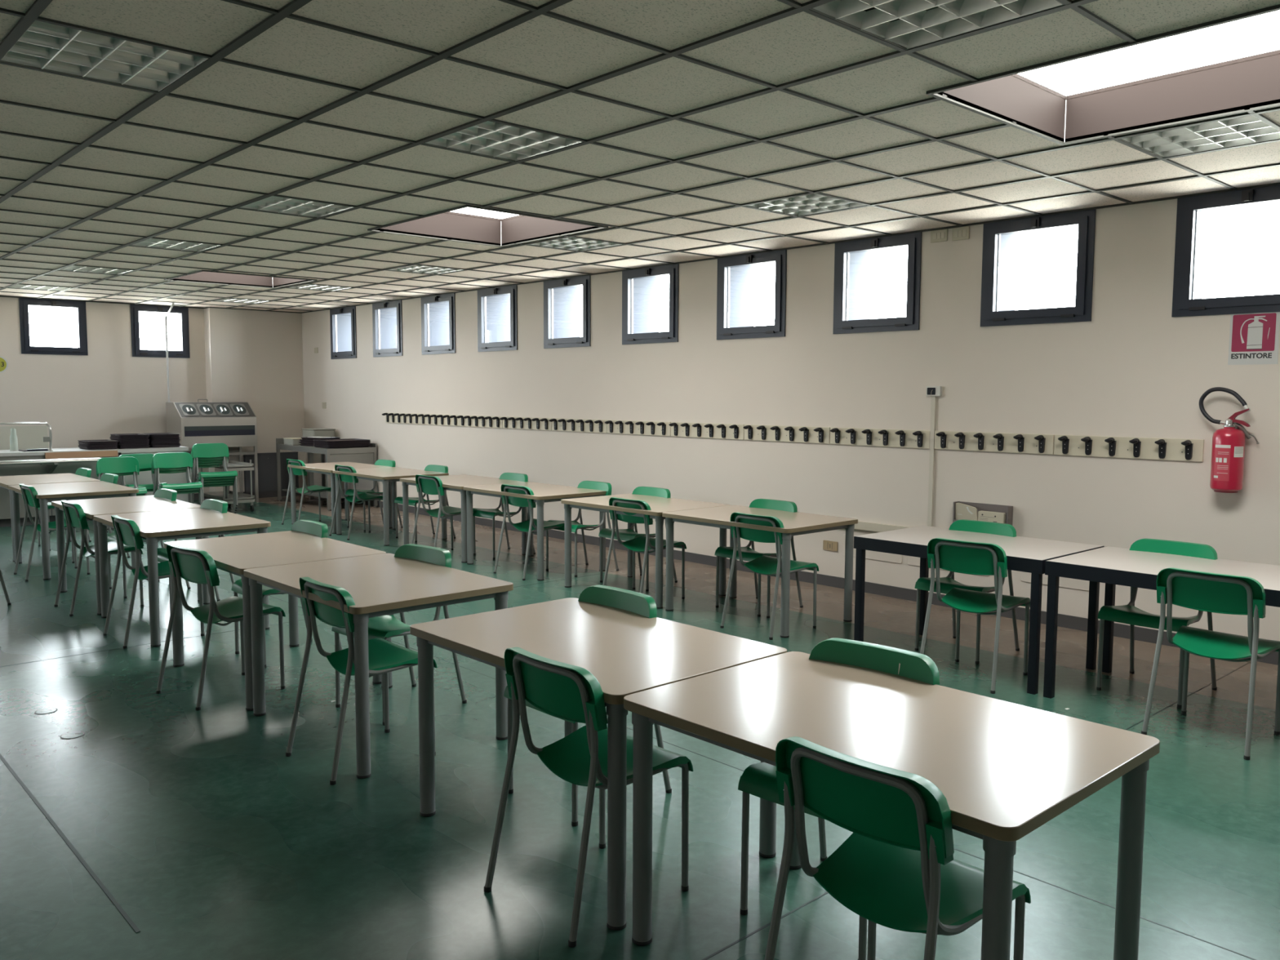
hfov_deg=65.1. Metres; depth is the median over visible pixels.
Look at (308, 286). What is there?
ceiling light
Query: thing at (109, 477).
chair
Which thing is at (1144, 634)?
baseboard
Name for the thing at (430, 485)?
chair
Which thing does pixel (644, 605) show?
chair
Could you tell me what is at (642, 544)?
chair
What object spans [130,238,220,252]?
ceiling light
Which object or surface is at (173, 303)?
pole
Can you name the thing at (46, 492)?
table
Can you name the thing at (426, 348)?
window
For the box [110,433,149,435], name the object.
tray
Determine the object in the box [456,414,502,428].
coat rack
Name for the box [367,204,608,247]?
window
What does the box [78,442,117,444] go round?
tray
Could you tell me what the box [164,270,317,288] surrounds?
window
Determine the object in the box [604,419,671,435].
coat rack
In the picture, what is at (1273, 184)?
trim
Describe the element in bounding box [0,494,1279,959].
floor
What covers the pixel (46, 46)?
ceiling light
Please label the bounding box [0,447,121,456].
countertop
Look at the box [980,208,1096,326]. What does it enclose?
window
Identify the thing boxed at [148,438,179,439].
tray
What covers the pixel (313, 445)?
tray
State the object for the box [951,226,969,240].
switch plate
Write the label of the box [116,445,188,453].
countertop
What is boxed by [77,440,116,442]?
tray
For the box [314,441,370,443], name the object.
tray
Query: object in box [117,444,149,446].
tray
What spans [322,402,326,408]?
plate
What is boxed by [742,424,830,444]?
coat rack
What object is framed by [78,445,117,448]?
tray
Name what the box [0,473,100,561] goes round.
table
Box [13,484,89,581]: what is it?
chair
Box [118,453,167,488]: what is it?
chair
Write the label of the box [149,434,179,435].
tray
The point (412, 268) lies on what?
ceiling light
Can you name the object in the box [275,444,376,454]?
countertop
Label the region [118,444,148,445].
tray
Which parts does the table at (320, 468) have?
leg, table frame, leg, leg, leg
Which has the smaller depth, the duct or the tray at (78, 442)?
the duct
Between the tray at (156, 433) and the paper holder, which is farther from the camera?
the tray at (156, 433)
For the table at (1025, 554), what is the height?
0.731 m
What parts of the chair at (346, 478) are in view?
leg, backrest, leg, seat, leg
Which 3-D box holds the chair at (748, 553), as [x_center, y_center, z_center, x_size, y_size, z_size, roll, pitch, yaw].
[0.895,0.562,7.531,0.506,0.800,0.459,-4,7,-42]
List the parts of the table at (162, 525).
leg, leg, table frame, leg, leg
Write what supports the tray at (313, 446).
on the worktable
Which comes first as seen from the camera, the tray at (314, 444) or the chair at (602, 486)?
the chair at (602, 486)
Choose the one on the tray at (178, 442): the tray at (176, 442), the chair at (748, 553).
the tray at (176, 442)
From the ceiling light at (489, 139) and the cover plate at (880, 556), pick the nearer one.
the ceiling light at (489, 139)
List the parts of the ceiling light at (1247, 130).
cross blade, cross blade, louvre blade, cross blade, louvre blade, louvre blade, cross blade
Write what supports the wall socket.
attached to the wall at (1136, 369)
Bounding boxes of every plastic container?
[283,437,302,445]
[301,427,335,437]
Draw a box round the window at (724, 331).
[716,249,786,339]
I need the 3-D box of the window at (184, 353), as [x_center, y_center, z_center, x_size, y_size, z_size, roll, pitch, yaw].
[-6.907,-2.136,14.451,0.785,0.736,0.107,-4,7,-42]
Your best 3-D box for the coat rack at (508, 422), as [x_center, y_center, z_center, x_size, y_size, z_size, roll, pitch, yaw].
[-1.324,-0.643,11.392,0.110,0.138,0.933,-4,7,-42]
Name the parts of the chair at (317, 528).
leg, seat, leg, leg, backrest, leg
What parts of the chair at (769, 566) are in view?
leg, backrest, leg, leg, seat, leg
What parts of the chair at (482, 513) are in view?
seat, leg, leg, backrest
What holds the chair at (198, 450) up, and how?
on the chair at (216, 458)
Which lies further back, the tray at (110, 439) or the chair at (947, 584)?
the tray at (110, 439)
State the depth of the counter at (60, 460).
12.01 m
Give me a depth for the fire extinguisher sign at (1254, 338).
6.00 m
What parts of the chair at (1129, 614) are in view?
leg, leg, seat, backrest, leg, leg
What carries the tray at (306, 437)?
on the tray
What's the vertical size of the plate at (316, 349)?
0.085 m
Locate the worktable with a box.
[275,438,377,511]
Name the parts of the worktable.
leg, leg, leg, panel, leg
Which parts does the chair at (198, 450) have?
leg, leg, backrest, seat, leg, leg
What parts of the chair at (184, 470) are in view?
backrest, seat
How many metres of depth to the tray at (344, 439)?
14.06 m
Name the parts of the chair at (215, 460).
backrest, seat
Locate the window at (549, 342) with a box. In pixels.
[543,275,591,348]
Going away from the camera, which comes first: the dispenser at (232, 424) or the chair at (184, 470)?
the chair at (184, 470)
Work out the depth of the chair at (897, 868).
2.33 m
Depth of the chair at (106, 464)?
11.79 m
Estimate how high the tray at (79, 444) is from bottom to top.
0.020 m
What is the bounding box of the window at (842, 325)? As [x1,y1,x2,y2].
[832,231,921,333]
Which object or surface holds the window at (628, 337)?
in the wall at (1136, 369)
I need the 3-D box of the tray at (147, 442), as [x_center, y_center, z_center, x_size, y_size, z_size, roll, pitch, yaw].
[-6.594,-0.475,12.975,0.360,0.020,0.460,-4,7,-42]
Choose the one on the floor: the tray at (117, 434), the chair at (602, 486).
the chair at (602, 486)
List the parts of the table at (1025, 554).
leg, leg, leg, leg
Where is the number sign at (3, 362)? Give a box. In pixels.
[0,355,8,373]
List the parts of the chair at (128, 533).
leg, backrest, leg, seat, leg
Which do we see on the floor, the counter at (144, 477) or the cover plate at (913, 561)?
the counter at (144, 477)
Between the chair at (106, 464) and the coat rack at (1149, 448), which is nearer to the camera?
the coat rack at (1149, 448)
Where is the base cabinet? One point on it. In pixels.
(267, 462)
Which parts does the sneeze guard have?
edge rail, post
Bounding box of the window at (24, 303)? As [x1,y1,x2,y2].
[18,297,88,355]
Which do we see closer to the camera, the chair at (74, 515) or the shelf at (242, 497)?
the chair at (74, 515)
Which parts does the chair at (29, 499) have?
leg, backrest, leg, seat, leg, leg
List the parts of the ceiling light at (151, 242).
louvre blade, cross blade, cross blade, louvre blade, cross blade, cross blade, louvre blade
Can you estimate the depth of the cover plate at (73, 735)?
4.68 m
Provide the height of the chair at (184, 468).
0.800 m
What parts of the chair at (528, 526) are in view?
leg, backrest, leg, seat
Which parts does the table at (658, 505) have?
leg, table frame, leg, leg, leg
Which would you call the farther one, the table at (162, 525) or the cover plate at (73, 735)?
the table at (162, 525)
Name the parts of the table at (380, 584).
leg, leg, table frame, leg, leg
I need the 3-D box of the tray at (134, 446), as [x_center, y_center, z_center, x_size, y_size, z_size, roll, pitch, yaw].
[-6.597,-0.427,12.969,0.360,0.020,0.460,-4,7,-42]
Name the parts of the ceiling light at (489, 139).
cross blade, louvre blade, cross blade, cross blade, louvre blade, cross blade, louvre blade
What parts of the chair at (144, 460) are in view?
backrest, seat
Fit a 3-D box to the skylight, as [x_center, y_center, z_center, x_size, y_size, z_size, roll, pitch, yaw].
[2.097,-1.686,4.020,1.235,0.229,1.380,-4,7,-42]
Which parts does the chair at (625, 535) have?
leg, seat, leg, leg, backrest, leg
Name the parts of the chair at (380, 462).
leg, seat, leg, leg, backrest, leg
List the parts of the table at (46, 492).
leg, leg, table frame, leg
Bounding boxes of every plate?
[18,448,48,451]
[34,707,57,714]
[60,731,84,738]
[314,347,318,353]
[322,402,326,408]
[842,533,902,563]
[907,555,988,576]
[930,228,947,242]
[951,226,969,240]
[1020,571,1089,591]
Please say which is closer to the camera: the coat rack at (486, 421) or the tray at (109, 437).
the coat rack at (486, 421)
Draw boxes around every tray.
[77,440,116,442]
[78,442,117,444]
[78,443,117,445]
[78,444,116,447]
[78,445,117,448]
[78,446,118,449]
[79,440,118,443]
[79,444,118,446]
[109,436,147,439]
[109,437,148,439]
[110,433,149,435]
[110,435,149,437]
[110,438,149,440]
[110,439,149,441]
[111,435,149,436]
[116,445,149,447]
[117,441,149,443]
[117,442,149,444]
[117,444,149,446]
[118,440,149,442]
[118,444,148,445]
[118,446,148,448]
[143,432,179,435]
[147,437,180,439]
[148,436,179,438]
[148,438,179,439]
[148,442,180,444]
[148,445,179,447]
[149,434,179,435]
[149,435,178,437]
[149,439,180,440]
[149,440,179,441]
[149,440,179,442]
[149,441,179,443]
[149,443,180,445]
[149,444,180,446]
[301,436,339,439]
[313,438,369,441]
[313,440,369,442]
[313,442,369,444]
[313,443,369,445]
[313,444,370,447]
[313,445,370,448]
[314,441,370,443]
[314,444,370,446]
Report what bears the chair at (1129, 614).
on the floor
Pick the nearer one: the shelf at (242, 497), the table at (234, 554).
the table at (234, 554)
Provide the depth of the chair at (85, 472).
10.40 m
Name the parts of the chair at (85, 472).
leg, seat, leg, backrest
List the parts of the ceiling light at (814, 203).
cross blade, cross blade, louvre blade, louvre blade, cross blade, louvre blade, cross blade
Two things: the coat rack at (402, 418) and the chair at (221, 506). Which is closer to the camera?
the chair at (221, 506)
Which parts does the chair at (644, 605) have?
leg, seat, leg, backrest, leg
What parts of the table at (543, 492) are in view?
leg, leg, table frame, leg, leg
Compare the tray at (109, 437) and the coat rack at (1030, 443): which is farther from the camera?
the tray at (109, 437)
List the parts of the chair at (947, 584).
leg, leg, seat, leg, backrest, leg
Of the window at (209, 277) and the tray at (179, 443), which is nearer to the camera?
the window at (209, 277)
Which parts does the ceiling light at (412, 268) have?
louvre blade, cross blade, cross blade, louvre blade, cross blade, cross blade, louvre blade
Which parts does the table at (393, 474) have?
leg, table frame, leg, leg, leg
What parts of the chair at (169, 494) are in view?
leg, seat, leg, backrest, leg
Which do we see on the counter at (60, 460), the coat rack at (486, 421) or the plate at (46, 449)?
the plate at (46, 449)
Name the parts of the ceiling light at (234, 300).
cross blade, cross blade, cross blade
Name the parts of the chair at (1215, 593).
leg, leg, backrest, seat, leg, leg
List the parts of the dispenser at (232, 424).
sloped panel, cross rail, leg, leg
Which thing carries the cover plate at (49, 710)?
on the floor
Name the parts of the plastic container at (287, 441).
lid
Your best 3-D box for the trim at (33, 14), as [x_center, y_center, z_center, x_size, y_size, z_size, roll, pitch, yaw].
[-2.841,-1.703,5.215,10.563,0.013,19.100,-4,7,-42]
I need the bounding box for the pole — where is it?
[164,302,186,402]
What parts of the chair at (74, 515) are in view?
leg, backrest, leg, seat, leg, leg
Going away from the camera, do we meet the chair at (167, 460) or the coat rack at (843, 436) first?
the coat rack at (843, 436)
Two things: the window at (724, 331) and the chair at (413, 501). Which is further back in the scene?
the chair at (413, 501)
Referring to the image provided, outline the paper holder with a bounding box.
[952,501,1013,525]
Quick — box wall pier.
[203,307,306,492]
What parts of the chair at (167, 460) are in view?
leg, backrest, seat, leg, leg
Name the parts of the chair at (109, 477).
leg, backrest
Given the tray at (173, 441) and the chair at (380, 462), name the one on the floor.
the chair at (380, 462)
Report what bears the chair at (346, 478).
on the floor
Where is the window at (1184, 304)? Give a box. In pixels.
[1171,184,1279,316]
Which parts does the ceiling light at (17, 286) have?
cross blade, cross blade, cross blade, cross blade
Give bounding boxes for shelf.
[204,490,254,503]
[213,460,253,471]
[282,488,344,498]
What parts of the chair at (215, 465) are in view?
backrest, seat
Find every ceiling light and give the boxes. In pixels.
[0,20,208,92]
[8,284,69,291]
[59,265,132,275]
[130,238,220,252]
[214,297,266,303]
[238,195,352,217]
[287,284,351,291]
[387,265,462,275]
[423,120,582,161]
[529,237,622,251]
[744,193,866,216]
[808,0,1063,49]
[1119,115,1279,158]
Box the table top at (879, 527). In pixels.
[854,520,909,532]
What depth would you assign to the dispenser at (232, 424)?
14.29 m
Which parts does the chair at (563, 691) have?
leg, backrest, leg, leg, seat, leg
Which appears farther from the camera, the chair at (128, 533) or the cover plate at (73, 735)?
the chair at (128, 533)
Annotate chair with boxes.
[0,568,11,604]
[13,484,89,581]
[37,467,91,551]
[53,500,143,616]
[63,473,129,563]
[96,456,146,529]
[96,470,146,532]
[102,515,204,648]
[106,488,190,595]
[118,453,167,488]
[119,467,156,491]
[151,458,199,505]
[151,462,199,503]
[152,452,202,505]
[155,544,285,711]
[156,498,238,614]
[191,443,238,506]
[191,450,237,508]
[191,454,236,511]
[191,462,235,513]
[191,464,234,513]
[231,520,342,667]
[281,458,331,524]
[285,577,437,785]
[328,464,382,540]
[331,543,466,725]
[345,459,403,531]
[394,464,455,542]
[411,474,475,555]
[472,472,535,559]
[484,646,693,947]
[493,484,564,580]
[503,584,671,826]
[546,480,618,577]
[598,486,677,589]
[602,497,686,599]
[714,498,803,617]
[720,512,818,639]
[737,637,939,959]
[764,736,1031,959]
[914,519,1019,664]
[920,537,1030,693]
[1096,537,1217,707]
[1141,567,1279,759]
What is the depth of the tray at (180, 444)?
13.06 m
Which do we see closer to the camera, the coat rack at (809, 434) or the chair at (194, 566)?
the chair at (194, 566)
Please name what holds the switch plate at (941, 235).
attached to the wall at (1136, 369)
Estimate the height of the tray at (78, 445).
0.020 m
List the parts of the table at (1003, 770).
leg, leg, table frame, leg, leg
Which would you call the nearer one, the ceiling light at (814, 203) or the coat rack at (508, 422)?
the ceiling light at (814, 203)
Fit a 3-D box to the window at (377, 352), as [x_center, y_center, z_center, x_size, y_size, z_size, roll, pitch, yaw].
[-3.436,-2.054,13.664,0.107,0.738,0.797,-4,7,-42]
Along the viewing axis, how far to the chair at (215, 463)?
12.99 m
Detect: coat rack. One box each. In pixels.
[382,412,420,424]
[417,413,459,426]
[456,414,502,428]
[499,416,551,430]
[549,417,607,433]
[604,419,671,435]
[668,422,744,439]
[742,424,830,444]
[830,426,929,448]
[933,431,1054,454]
[1053,434,1204,462]
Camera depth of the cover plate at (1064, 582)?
6.92 m
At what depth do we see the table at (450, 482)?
9.95 m
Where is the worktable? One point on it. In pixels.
(367, 455)
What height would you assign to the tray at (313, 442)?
0.020 m
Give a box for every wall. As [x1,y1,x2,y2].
[0,297,209,492]
[302,198,1279,640]
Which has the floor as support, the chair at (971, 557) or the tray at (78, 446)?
the chair at (971, 557)
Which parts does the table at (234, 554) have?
leg, table frame, leg, leg, leg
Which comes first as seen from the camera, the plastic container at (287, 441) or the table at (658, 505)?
the table at (658, 505)
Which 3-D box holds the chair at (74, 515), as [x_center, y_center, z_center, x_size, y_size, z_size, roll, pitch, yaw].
[-4.036,0.548,7.464,0.506,0.800,0.459,-4,7,-42]
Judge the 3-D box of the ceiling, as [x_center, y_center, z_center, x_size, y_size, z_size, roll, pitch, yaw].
[-2.894,-1.800,5.191,10.863,0.192,19.550,-4,7,-42]
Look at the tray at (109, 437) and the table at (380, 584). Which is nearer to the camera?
the table at (380, 584)
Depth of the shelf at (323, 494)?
14.18 m
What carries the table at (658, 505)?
on the floor
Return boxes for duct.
[927,396,936,526]
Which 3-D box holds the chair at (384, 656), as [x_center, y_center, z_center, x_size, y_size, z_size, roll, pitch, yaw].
[-1.229,0.822,4.406,0.506,0.800,0.459,-4,7,-42]
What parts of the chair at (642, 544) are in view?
leg, backrest, leg, leg, seat, leg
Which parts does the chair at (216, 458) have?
backrest, seat, leg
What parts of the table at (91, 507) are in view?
leg, leg, leg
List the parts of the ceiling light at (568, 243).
cross blade, louvre blade, cross blade, louvre blade, cross blade, cross blade, louvre blade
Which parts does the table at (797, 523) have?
leg, leg, table frame, leg, leg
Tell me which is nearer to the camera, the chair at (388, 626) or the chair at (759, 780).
the chair at (759, 780)
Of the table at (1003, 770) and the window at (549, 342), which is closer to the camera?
the table at (1003, 770)
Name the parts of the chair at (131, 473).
backrest, seat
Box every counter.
[0,447,121,527]
[116,445,188,502]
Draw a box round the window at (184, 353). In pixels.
[129,304,190,358]
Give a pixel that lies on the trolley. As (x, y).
(233, 465)
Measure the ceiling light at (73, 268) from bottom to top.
0.099 m
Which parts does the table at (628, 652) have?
leg, table frame, leg, leg, leg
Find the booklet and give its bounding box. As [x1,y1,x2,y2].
[955,502,977,520]
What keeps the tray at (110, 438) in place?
on the tray at (110, 439)
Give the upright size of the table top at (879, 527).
0.063 m
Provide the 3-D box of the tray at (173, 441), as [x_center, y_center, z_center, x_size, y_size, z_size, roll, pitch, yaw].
[-6.317,-0.507,13.220,0.360,0.020,0.460,-4,7,-43]
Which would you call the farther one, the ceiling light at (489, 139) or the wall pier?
the wall pier
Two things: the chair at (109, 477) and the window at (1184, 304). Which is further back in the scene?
the chair at (109, 477)
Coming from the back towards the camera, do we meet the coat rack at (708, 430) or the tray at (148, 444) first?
the tray at (148, 444)
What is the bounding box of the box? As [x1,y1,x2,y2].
[977,511,1005,523]
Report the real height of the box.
0.105 m
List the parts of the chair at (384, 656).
leg, backrest, leg, seat, leg, leg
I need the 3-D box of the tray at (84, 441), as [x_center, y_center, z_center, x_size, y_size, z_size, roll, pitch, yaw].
[-6.867,-0.478,12.721,0.360,0.020,0.460,-4,7,-43]
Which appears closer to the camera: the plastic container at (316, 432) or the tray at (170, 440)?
the tray at (170, 440)
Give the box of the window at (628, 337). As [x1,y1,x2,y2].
[622,263,679,344]
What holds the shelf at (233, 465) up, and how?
attached to the trolley
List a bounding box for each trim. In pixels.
[0,0,1279,311]
[0,182,1279,313]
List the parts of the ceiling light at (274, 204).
louvre blade, cross blade, cross blade, louvre blade, cross blade, cross blade, louvre blade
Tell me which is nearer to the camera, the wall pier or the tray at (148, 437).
the tray at (148, 437)
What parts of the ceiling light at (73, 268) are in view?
cross blade, cross blade, cross blade, cross blade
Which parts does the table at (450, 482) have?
leg, table frame, leg, leg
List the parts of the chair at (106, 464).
backrest, leg, seat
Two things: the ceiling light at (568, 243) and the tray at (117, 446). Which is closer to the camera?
the ceiling light at (568, 243)
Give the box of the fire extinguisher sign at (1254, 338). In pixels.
[1227,311,1279,364]
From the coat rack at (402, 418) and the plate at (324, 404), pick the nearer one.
the coat rack at (402, 418)
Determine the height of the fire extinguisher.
0.633 m
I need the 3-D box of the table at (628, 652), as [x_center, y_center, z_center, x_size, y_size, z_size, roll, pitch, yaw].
[-0.181,0.927,3.634,0.800,0.730,1.192,-4,7,-42]
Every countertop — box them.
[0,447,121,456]
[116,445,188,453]
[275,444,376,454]
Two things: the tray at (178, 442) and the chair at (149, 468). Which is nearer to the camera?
the chair at (149, 468)
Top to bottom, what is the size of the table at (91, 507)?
0.730 m
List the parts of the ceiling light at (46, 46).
louvre blade, cross blade, cross blade, cross blade, louvre blade, cross blade, louvre blade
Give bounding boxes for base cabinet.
[243,451,298,497]
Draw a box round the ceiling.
[0,0,1279,312]
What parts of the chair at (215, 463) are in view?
backrest, seat, leg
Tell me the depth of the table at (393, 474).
10.96 m
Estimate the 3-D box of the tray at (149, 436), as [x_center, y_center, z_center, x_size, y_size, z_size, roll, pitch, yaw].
[-6.318,-0.577,13.215,0.360,0.020,0.460,-4,7,-42]
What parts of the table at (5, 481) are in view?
leg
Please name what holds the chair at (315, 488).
on the floor
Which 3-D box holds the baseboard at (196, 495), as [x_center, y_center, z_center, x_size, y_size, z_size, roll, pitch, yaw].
[-9.834,0.490,11.972,9.148,0.100,0.012,-4,7,-42]
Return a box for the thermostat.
[925,386,942,396]
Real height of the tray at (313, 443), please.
0.020 m
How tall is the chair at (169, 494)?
0.800 m
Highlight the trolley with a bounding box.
[200,459,254,511]
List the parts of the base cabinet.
lid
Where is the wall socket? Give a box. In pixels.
[822,540,837,551]
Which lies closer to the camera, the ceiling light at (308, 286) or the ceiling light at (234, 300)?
the ceiling light at (308, 286)
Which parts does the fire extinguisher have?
squeeze lever, carry handle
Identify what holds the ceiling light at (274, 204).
attached to the ceiling
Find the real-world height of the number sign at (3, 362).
0.228 m
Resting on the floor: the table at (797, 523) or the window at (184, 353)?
the table at (797, 523)
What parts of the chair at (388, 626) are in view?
leg, seat, leg, leg, backrest, leg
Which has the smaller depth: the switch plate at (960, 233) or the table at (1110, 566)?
the table at (1110, 566)
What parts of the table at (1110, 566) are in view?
leg, leg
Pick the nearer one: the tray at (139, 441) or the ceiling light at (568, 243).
the ceiling light at (568, 243)
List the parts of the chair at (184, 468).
backrest, seat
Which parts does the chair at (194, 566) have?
leg, backrest, leg, seat, leg, leg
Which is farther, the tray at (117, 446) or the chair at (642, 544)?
the tray at (117, 446)
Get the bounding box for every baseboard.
[187,493,208,500]
[341,497,1278,665]
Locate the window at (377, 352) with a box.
[372,300,402,357]
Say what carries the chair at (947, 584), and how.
on the floor
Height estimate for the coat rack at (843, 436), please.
0.138 m
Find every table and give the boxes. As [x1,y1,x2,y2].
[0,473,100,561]
[8,480,138,580]
[51,494,200,615]
[93,507,271,647]
[164,530,386,711]
[244,553,513,778]
[287,462,392,533]
[333,466,448,546]
[400,474,529,563]
[409,597,786,930]
[463,481,606,581]
[560,493,730,608]
[623,651,1159,959]
[662,505,857,638]
[853,525,1104,694]
[1043,546,1279,698]
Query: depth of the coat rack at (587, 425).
10.71 m
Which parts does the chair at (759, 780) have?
leg, seat, leg, leg, backrest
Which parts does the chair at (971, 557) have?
leg, leg, backrest, seat, leg, leg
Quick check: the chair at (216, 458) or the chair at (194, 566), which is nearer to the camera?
the chair at (194, 566)
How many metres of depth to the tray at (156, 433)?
13.32 m
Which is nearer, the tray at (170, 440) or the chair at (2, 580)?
the chair at (2, 580)
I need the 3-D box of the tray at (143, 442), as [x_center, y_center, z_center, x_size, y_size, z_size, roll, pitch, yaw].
[-6.596,-0.486,12.973,0.360,0.020,0.460,-4,7,-42]
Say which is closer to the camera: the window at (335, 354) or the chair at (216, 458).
the chair at (216, 458)
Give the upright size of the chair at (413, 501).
0.800 m
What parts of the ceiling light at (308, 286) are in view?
cross blade, cross blade, cross blade, cross blade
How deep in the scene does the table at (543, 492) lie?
9.06 m
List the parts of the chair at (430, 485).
leg, backrest, leg, seat, leg, leg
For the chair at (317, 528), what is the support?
on the floor
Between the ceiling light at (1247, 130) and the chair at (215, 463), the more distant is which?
the chair at (215, 463)
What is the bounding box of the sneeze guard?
[0,422,53,451]
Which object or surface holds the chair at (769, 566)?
on the floor
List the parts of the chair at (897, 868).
leg, backrest, leg, seat, leg, leg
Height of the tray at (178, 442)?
0.020 m
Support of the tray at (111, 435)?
on the tray at (110, 436)
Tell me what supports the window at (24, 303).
in the wall at (99, 394)
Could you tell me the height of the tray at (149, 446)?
0.020 m
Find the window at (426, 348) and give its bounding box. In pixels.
[421,293,455,355]
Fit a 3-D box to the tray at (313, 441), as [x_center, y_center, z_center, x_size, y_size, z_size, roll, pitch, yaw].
[-4.146,-0.538,13.958,0.644,0.020,0.522,-4,7,-42]
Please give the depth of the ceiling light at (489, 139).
5.02 m
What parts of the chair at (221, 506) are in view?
seat, leg, backrest, leg, leg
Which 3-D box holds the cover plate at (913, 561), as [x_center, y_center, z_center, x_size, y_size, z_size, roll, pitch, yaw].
[2.325,0.597,7.589,0.009,0.175,0.685,-4,7,-42]
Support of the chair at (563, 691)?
on the floor
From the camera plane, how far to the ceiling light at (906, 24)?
3.34 m
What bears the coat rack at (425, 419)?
attached to the wall at (1136, 369)
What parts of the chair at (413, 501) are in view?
leg, seat, leg, leg, backrest, leg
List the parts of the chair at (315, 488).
leg, backrest, leg, seat, leg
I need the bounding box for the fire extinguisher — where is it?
[1199,386,1258,493]
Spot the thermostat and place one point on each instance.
(931, 391)
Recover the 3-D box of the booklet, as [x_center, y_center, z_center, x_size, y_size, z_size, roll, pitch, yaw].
[2.409,0.259,7.395,0.030,0.176,0.180,-4,7,-42]
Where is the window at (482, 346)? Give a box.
[477,284,517,351]
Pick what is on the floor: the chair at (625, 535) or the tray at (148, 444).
the chair at (625, 535)
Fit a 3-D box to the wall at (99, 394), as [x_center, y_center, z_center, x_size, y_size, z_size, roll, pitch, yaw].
[-9.978,-1.125,11.873,9.380,3.534,0.250,-4,7,-42]
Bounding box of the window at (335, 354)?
[329,306,356,359]
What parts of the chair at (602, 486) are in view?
leg, seat, leg, leg, backrest, leg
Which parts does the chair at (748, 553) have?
leg, seat, leg, leg, backrest, leg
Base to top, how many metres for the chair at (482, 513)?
0.800 m
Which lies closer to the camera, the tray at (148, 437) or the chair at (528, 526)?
the chair at (528, 526)
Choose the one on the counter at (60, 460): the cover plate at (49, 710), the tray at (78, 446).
the tray at (78, 446)
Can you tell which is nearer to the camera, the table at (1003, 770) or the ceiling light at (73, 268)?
the table at (1003, 770)
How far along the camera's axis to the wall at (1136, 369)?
8.06 m
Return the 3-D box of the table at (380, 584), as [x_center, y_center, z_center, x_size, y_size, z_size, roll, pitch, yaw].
[-1.267,0.822,4.807,0.800,0.730,1.192,-4,7,-42]
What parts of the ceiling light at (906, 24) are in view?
cross blade, louvre blade, cross blade, louvre blade, louvre blade, cross blade, cross blade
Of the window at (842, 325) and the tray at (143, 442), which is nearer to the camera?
the window at (842, 325)
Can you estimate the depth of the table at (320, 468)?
11.89 m
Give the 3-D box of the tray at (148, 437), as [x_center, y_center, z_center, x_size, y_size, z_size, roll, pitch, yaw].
[-6.311,-0.554,13.226,0.360,0.020,0.460,-4,7,-42]
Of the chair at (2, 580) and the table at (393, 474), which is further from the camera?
the table at (393, 474)
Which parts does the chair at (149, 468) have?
backrest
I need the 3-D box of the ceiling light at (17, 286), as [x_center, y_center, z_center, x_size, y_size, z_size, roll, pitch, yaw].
[-7.179,-2.347,11.996,0.594,0.099,0.594,-4,7,-42]
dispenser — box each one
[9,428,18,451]
[165,399,258,502]
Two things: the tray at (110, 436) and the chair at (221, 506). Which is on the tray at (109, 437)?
the tray at (110, 436)
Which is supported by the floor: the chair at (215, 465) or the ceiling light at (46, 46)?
the chair at (215, 465)
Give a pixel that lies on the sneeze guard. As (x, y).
(49, 438)
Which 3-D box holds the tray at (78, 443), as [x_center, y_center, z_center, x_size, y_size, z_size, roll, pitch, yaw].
[-6.874,-0.455,12.727,0.360,0.020,0.460,-4,7,-42]
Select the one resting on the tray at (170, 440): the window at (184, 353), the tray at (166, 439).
the tray at (166, 439)
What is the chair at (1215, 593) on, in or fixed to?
on the floor
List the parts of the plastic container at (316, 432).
lid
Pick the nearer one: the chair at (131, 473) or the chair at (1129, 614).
the chair at (1129, 614)
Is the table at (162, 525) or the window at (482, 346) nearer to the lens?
the table at (162, 525)
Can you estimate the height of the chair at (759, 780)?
0.800 m
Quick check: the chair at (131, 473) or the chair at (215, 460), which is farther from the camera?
the chair at (215, 460)

